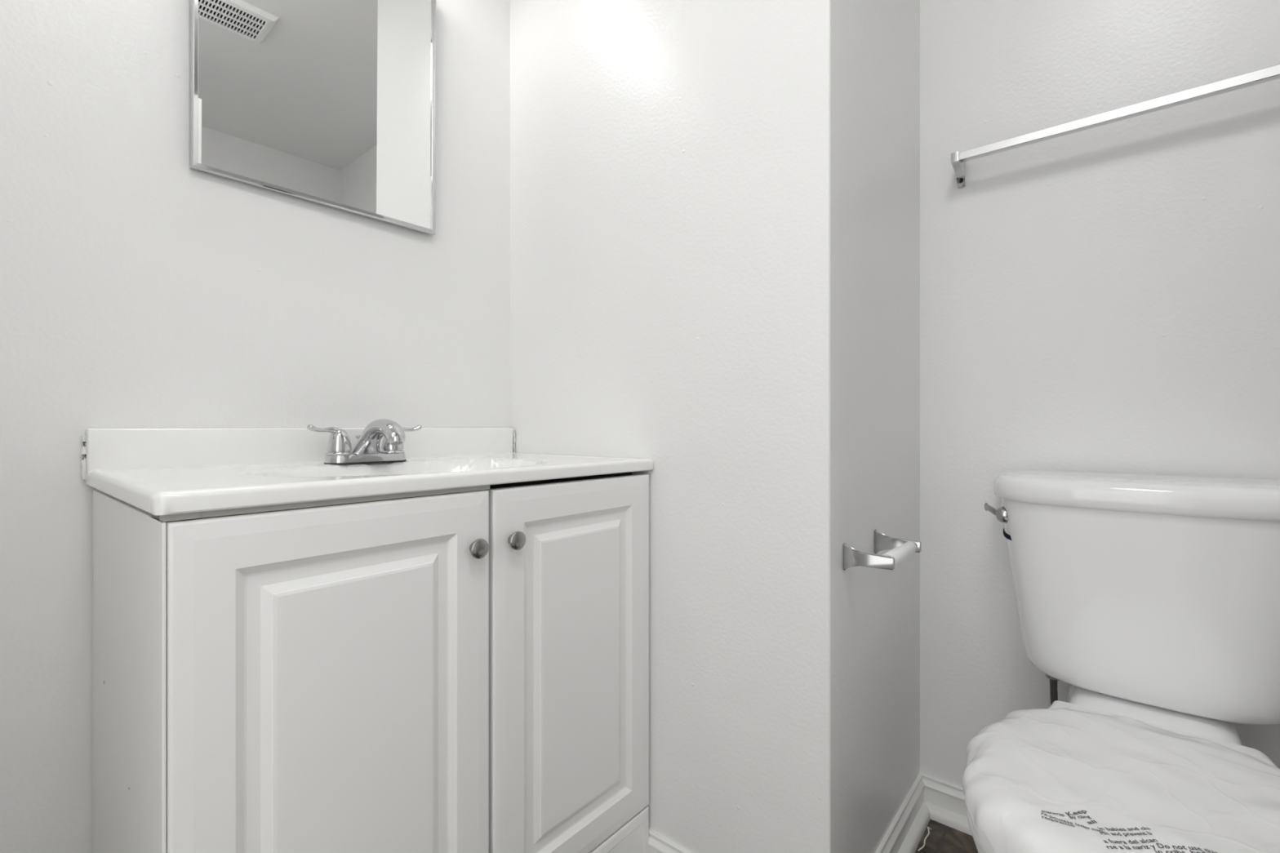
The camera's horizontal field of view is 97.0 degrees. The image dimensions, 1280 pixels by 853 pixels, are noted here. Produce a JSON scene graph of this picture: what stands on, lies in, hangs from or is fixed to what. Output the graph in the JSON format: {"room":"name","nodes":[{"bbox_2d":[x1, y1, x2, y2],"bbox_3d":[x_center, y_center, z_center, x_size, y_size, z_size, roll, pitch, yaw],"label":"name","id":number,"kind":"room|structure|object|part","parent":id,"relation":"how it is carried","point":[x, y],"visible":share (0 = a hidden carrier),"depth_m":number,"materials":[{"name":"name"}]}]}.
{"room":"bathroom","nodes":[
{"label":"bathroom","id":0,"kind":"room"},
{"bbox_2d":[0,0,510,852],"bbox_3d":[-0.760,-0.345,1.010,0.100,2.490,1.218,0,0,40],"label":"wall","id":1,"kind":"structure","parent":0,"point":[141,287],"depth_m":0.90,"materials":[{"name":"white paint"}]},
{"bbox_2d":[85,427,512,473],"bbox_3d":[-0.574,0.035,1.137,0.020,0.068,0.772,0,0,40],"label":"backsplash","id":2,"kind":"structure","parent":1,"relation":"attached to","point":[106,449],"depth_m":0.98,"materials":[{"name":"white stone"}]},
{"bbox_2d":[190,0,435,235],"bbox_3d":[-0.601,-0.710,1.102,0.025,0.560,0.436,0,0,40],"label":"mirror","id":3,"kind":"object","parent":1,"relation":"attached to","point":[330,103],"visible":1,"depth_m":1.09,"materials":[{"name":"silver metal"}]},
{"bbox_2d":[510,0,852,852],"bbox_3d":[-0.019,-0.345,1.250,0.930,2.490,0.100,0,0,40],"label":"wall","id":4,"kind":"structure","parent":0,"point":[681,171],"depth_m":1.06,"materials":[{"name":"white paint"}]},
{"bbox_2d":[648,828,690,852],"bbox_3d":[0.160,0.859,1.017,0.414,0.083,0.029,0,0,40],"label":"baseboard","id":5,"kind":"structure","parent":4,"relation":"attached to","point":[657,843],"depth_m":1.12,"materials":[{"name":"white paint"}]},
{"bbox_2d":[852,0,919,852],"bbox_3d":[0.478,-0.345,1.199,0.100,2.490,0.458,0,0,40],"label":"wall","id":6,"kind":"structure","parent":0,"point":[886,33],"depth_m":1.14,"materials":[{"name":"white paint"}]},
{"bbox_2d":[843,529,921,570],"bbox_3d":[0.429,0.219,0.998,0.080,0.045,0.174,0,0,40],"label":"toilet paper holder","id":7,"kind":"object","parent":6,"relation":"attached to","point":[901,548],"visible":1,"depth_m":0.95,"materials":[{"name":"silver metal"}]},
{"bbox_2d":[875,773,930,852],"bbox_3d":[0.487,0.859,1.108,0.029,0.083,0.586,0,0,40],"label":"baseboard","id":8,"kind":"structure","parent":6,"relation":"attached to","point":[906,830],"depth_m":1.22,"materials":[{"name":"white paint"}]},
{"bbox_2d":[915,819,977,852],"bbox_3d":[-0.165,0.950,-0.425,2.850,0.100,3.976,0,0,40],"label":"floor","id":9,"kind":"structure","parent":0,"point":[942,838],"depth_m":1.23,"materials":[{"name":"wood"}]},
{"bbox_2d":[93,471,648,852],"bbox_3d":[-0.393,0.493,0.991,0.479,0.814,0.766,0,0,40],"label":"vanity cabinet","id":10,"kind":"object","parent":9,"relation":"on","point":[462,669],"visible":0.99,"depth_m":0.74,"materials":[{"name":"white laminate"}]},
{"bbox_3d":[-0.640,0.497,0.710,0.459,0.806,0.017,0,0,40],"label":"panel","id":11,"kind":"part","parent":10,"relation":"part of","materials":[{"name":"white laminate"}]},
{"bbox_3d":[-0.351,0.428,0.709,0.018,0.666,0.377,0,0,40],"label":"door","id":12,"kind":"part","parent":10,"relation":"part of","materials":[{"name":"white wood"}]},
{"bbox_3d":[-0.346,0.090,0.725,0.018,0.007,0.354,0,0,40],"label":"rail","id":13,"kind":"part","parent":10,"relation":"part of","materials":[{"name":"grey wood"}]},
{"bbox_2d":[80,427,653,515],"bbox_3d":[-0.402,0.095,0.994,0.466,0.186,0.783,0,0,40],"label":"countertop","id":14,"kind":"structure","parent":10,"relation":"on","point":[154,471],"depth_m":0.90,"materials":[{"name":"white stone"}]},
{"bbox_2d":[306,418,422,464],"bbox_3d":[-0.510,0.025,1.059,0.167,0.082,0.167,0,0,-10],"label":"faucet","id":15,"kind":"object","parent":14,"relation":"on","point":[366,447],"visible":1,"depth_m":1.03,"materials":[{"name":"silver metal"}]},
{"bbox_3d":[-0.565,0.005,1.013,0.018,0.021,0.059,0,0,34],"label":"lever","id":16,"kind":"part","parent":15,"relation":"part of","materials":[{"name":"silver metal"}]},
{"bbox_3d":[-0.549,0.026,1.036,0.044,0.048,0.044,0,0,40],"label":"handle","id":17,"kind":"part","parent":15,"relation":"part of","materials":[{"name":"silver metal"}]},
{"bbox_3d":[-0.517,0.057,1.074,0.053,0.014,0.147,0,0,40],"label":"plate","id":18,"kind":"part","parent":15,"relation":"part of","materials":[{"name":"silver metal"}]},
{"bbox_3d":[-0.477,0.022,1.040,0.144,0.076,0.060,0,0,40],"label":"spout","id":19,"kind":"part","parent":15,"relation":"part of","materials":[{"name":"silver metal"}]},
{"bbox_3d":[-0.485,0.026,1.112,0.044,0.048,0.044,0,0,40],"label":"handle","id":20,"kind":"part","parent":15,"relation":"part of","materials":[{"name":"silver metal"}]},
{"bbox_3d":[-0.466,0.005,1.131,0.059,0.021,0.018,0,0,-44],"label":"lever","id":21,"kind":"part","parent":15,"relation":"part of","materials":[{"name":"silver metal"}]},
{"bbox_3d":[-0.234,0.175,0.821,0.018,0.029,0.029,0,0,40],"label":"knob","id":22,"kind":"part","parent":10,"relation":"part of","materials":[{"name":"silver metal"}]},
{"bbox_3d":[-0.191,0.174,0.874,0.018,0.029,0.029,0,0,40],"label":"knob","id":23,"kind":"part","parent":10,"relation":"part of","materials":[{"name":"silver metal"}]},
{"bbox_3d":[-0.145,0.113,1.035,0.018,0.054,0.381,0,0,40],"label":"rail","id":24,"kind":"part","parent":10,"relation":"part of","materials":[{"name":"black"}]},
{"bbox_3d":[-0.106,0.428,1.004,0.018,0.666,0.374,0,0,40],"label":"door","id":25,"kind":"part","parent":10,"relation":"part of","materials":[{"name":"white wood"}]},
{"bbox_3d":[-0.230,0.831,0.856,0.018,0.130,0.758,0,0,40],"label":"panel","id":26,"kind":"part","parent":10,"relation":"part of","materials":[{"name":"white wood"}]},
{"bbox_2d":[917,826,931,851],"bbox_3d":[0.620,0.892,1.231,0.008,0.012,0.086,0,0,41],"label":"strand","id":27,"kind":"object","parent":9,"relation":"on","point":[928,828],"visible":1,"depth_m":1.23,"materials":[{"name":"white"}]},
{"bbox_2d":[984,470,1279,746],"bbox_3d":[0.729,0.494,0.813,0.487,0.811,0.690,0,0,40],"label":"toilet","id":28,"kind":"object","parent":9,"relation":"on","point":[1155,598],"visible":0.74,"depth_m":0.93,"materials":[{"name":"white ceramic"}]},
{"bbox_3d":[0.711,0.167,1.145,0.010,0.022,0.066,0,0,10],"label":"lever arm","id":29,"kind":"part","parent":28,"relation":"part of","materials":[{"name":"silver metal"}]},
{"bbox_3d":[0.713,0.172,1.112,0.026,0.033,0.033,0,0,17],"label":"flush lever","id":30,"kind":"part","parent":28,"relation":"part of","materials":[{"name":"silver metal"}]},
{"bbox_2d":[1045,674,1059,705],"bbox_3d":[0.817,0.593,1.150,0.033,0.257,0.119,0,0,11],"label":"supply hose","id":31,"kind":"object","parent":28,"relation":"attached to","point":[1053,682],"visible":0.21,"depth_m":1.10,"materials":[{"name":"grey metal"}]},
{"bbox_2d":[962,700,1279,852],"bbox_3d":[0.661,0.675,0.716,0.446,0.442,0.473,0,0,40],"label":"plastic bag","id":32,"kind":"object","parent":28,"relation":"on","point":[1064,777],"visible":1,"depth_m":0.73,"materials":[{"name":"white plastic"}]},
{"bbox_3d":[0.889,0.114,0.992,0.470,0.050,0.210,0,0,40],"label":"tank lid","id":33,"kind":"part","parent":28,"relation":"part of","materials":[{"name":"white ceramic"}]},
{"bbox_2d":[920,0,1279,787],"bbox_3d":[1.394,-0.345,0.799,2.019,2.490,0.100,0,0,40],"label":"wall","id":34,"kind":"structure","parent":0,"point":[1105,298],"depth_m":1.16,"materials":[{"name":"white paint"}]},
{"bbox_2d":[920,772,972,835],"bbox_3d":[1.353,0.859,0.749,1.820,0.083,0.029,0,0,40],"label":"baseboard","id":35,"kind":"structure","parent":34,"relation":"attached to","point":[944,801],"depth_m":1.29,"materials":[{"name":"white paint"}]},
{"bbox_2d":[951,64,1279,188],"bbox_3d":[0.946,-0.573,1.060,0.637,0.058,0.072,0,0,40],"label":"towel bar","id":36,"kind":"object","parent":34,"relation":"attached to","point":[958,160],"visible":1,"depth_m":1.06,"materials":[{"name":"silver metal"}]}
]}

